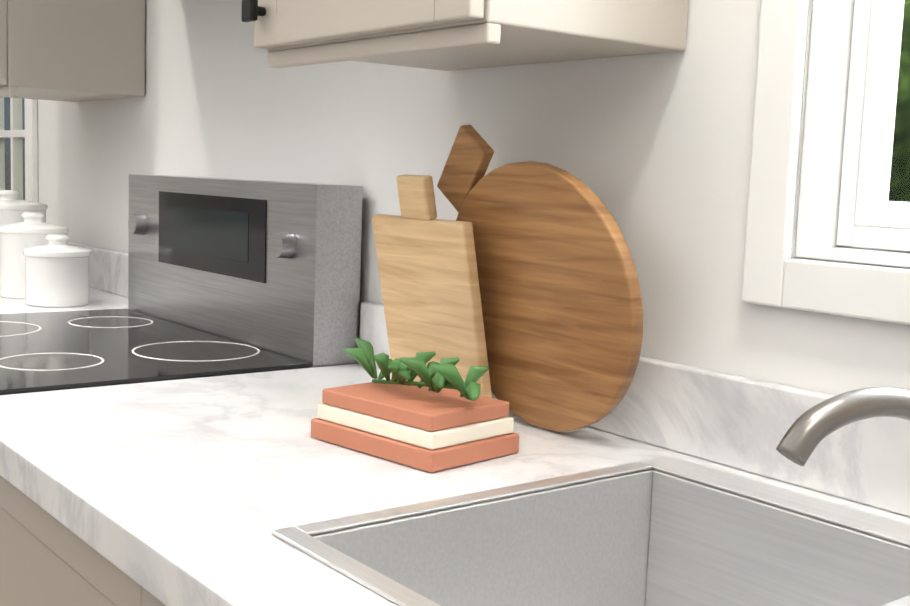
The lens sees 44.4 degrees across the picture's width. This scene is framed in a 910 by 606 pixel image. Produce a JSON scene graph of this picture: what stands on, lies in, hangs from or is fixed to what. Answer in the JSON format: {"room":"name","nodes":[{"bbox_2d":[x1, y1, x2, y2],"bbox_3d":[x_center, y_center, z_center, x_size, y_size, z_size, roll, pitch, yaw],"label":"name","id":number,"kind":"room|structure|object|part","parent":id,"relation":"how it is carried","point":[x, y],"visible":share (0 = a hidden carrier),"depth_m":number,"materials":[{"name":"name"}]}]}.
{"room":"kitchen","nodes":[
{"label":"kitchen","id":0,"kind":"room"},
{"bbox_2d":[37,0,909,394],"bbox_3d":[0.073,-0.189,1.665,0.160,2.450,8.060,-3,8,-38],"label":"wall","id":1,"kind":"structure","parent":0,"point":[651,152],"depth_m":1.49,"materials":[{"name":"white paint"}]},
{"bbox_2d":[0,98,24,199],"bbox_3d":[-1.451,-0.249,3.519,0.115,2.014,0.804,-3,8,-38],"label":"exterior door","id":2,"kind":"structure","parent":1,"relation":"in","point":[15,133],"depth_m":3.43,"materials":[{"name":"white"}]},
{"bbox_2d":[24,98,37,201],"bbox_3d":[-1.427,-0.290,3.524,0.132,2.120,0.980,-3,8,-38],"label":"door frame","id":3,"kind":"structure","parent":1,"relation":"attached to","point":[31,154],"depth_m":3.10,"materials":[{"name":"white wood"}]},
{"bbox_2d":[0,0,144,101],"bbox_3d":[-0.947,-0.987,2.506,0.343,1.060,0.497,-3,8,-38],"label":"upper cabinet","id":4,"kind":"object","parent":1,"relation":"attached to","point":[74,50],"visible":1,"depth_m":2.39,"materials":[{"name":"beige wood"}]},
{"bbox_2d":[241,0,687,70],"bbox_3d":[0.010,-0.813,1.289,0.343,1.060,0.502,-3,8,-38],"label":"upper cabinet","id":5,"kind":"object","parent":1,"relation":"attached to","point":[447,35],"visible":1,"depth_m":1.24,"materials":[{"name":"beige wood"}]},
{"bbox_2d":[741,0,909,324],"bbox_3d":[0.593,-0.457,0.915,0.119,0.994,0.738,-3,8,-38],"label":"window","id":6,"kind":"structure","parent":1,"relation":"in","point":[775,274],"depth_m":1.16,"materials":[{"name":"white wood"}]},
{"bbox_3d":[0.617,-0.458,0.934,0.051,0.862,0.582,-3,8,-38],"label":"window sash","id":7,"kind":"part","parent":6,"relation":"part of","materials":[{"name":"white wood"}]},
{"bbox_3d":[-3.457,1.101,0.404,7.460,0.080,10.220,-3,8,-38],"label":"floor","id":8,"kind":"structure","parent":0,"visible":0},
{"bbox_2d":[0,476,164,605],"bbox_3d":[-0.189,0.625,1.412,0.627,0.872,0.707,-3,8,-38],"label":"base cabinet","id":9,"kind":"object","parent":8,"relation":"on","point":[47,559],"visible":0.1,"depth_m":1.14,"materials":[{"name":"beige wood"}]},
{"bbox_2d":[0,243,909,605],"bbox_3d":[-0.150,0.168,1.310,0.652,0.363,3.591,-3,8,-38],"label":"countertop","id":10,"kind":"structure","parent":9,"relation":"on","point":[664,483],"depth_m":1.12,"materials":[{"name":"stone"}]},
{"bbox_2d":[0,190,47,224],"bbox_3d":[-1.073,-0.154,2.682,0.174,0.235,0.174,-3,8,-38],"label":"canister","id":11,"kind":"object","parent":10,"relation":"on","point":[13,208],"visible":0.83,"depth_m":2.62,"materials":[{"name":"white ceramic"}]},
{"bbox_2d":[0,212,68,298],"bbox_3d":[-0.963,-0.112,2.544,0.154,0.190,0.154,-3,8,-38],"label":"canister","id":12,"kind":"object","parent":10,"relation":"on","point":[30,231],"visible":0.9,"depth_m":2.48,"materials":[{"name":"white ceramic"}]},
{"bbox_2d":[23,234,90,306],"bbox_3d":[-0.863,-0.074,2.418,0.140,0.150,0.140,-3,8,-38],"label":"canister","id":13,"kind":"object","parent":10,"relation":"on","point":[57,271],"visible":1,"depth_m":2.37,"materials":[{"name":"white ceramic"}]},
{"bbox_2d":[311,337,518,472],"bbox_3d":[-0.050,0.108,1.272,0.242,0.108,0.140,8,9,43],"label":"books","id":14,"kind":"object","parent":10,"relation":"on","point":[428,423],"visible":1,"depth_m":1.22,"materials":[{"name":"brown paper"}]},
{"bbox_2d":[372,175,491,397],"bbox_3d":[-0.034,-0.011,1.446,0.074,0.306,0.200,-3,8,-38],"label":"rectangular cutting board","id":15,"kind":"object","parent":10,"relation":"on","point":[428,275],"visible":0.77,"depth_m":1.42,"materials":[{"name":"brown wood"}]},
{"bbox_2d":[437,125,642,431],"bbox_3d":[0.096,-0.028,1.345,0.075,0.371,0.337,-3,8,-38],"label":"round cutting board","id":16,"kind":"object","parent":10,"relation":"on","point":[561,299],"visible":0.85,"depth_m":1.32,"materials":[{"name":"brown wood"}]},
{"bbox_2d":[271,455,909,605],"bbox_3d":[0.287,0.325,0.799,0.506,0.197,0.806,-3,8,-38],"label":"sink basin","id":17,"kind":"object","parent":10,"relation":"in","point":[665,530],"depth_m":1.09,"materials":[{"name":"silver metal"}]},
{"bbox_2d":[0,174,362,394],"bbox_3d":[-0.674,0.381,1.940,0.687,1.202,0.760,-3,8,-38],"label":"range","id":18,"kind":"object","parent":8,"relation":"on","point":[232,276],"visible":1,"depth_m":1.88,"materials":[{"name":"silver metal"}]},
{"label":"outside","id":19,"kind":"structure","parent":0,"visible":0},
{"bbox_2d":[888,0,909,201],"bbox_3d":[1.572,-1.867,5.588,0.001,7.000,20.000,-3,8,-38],"label":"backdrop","id":20,"kind":"structure","parent":19,"point":[899,167],"depth_m":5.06,"materials":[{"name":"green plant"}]}
]}

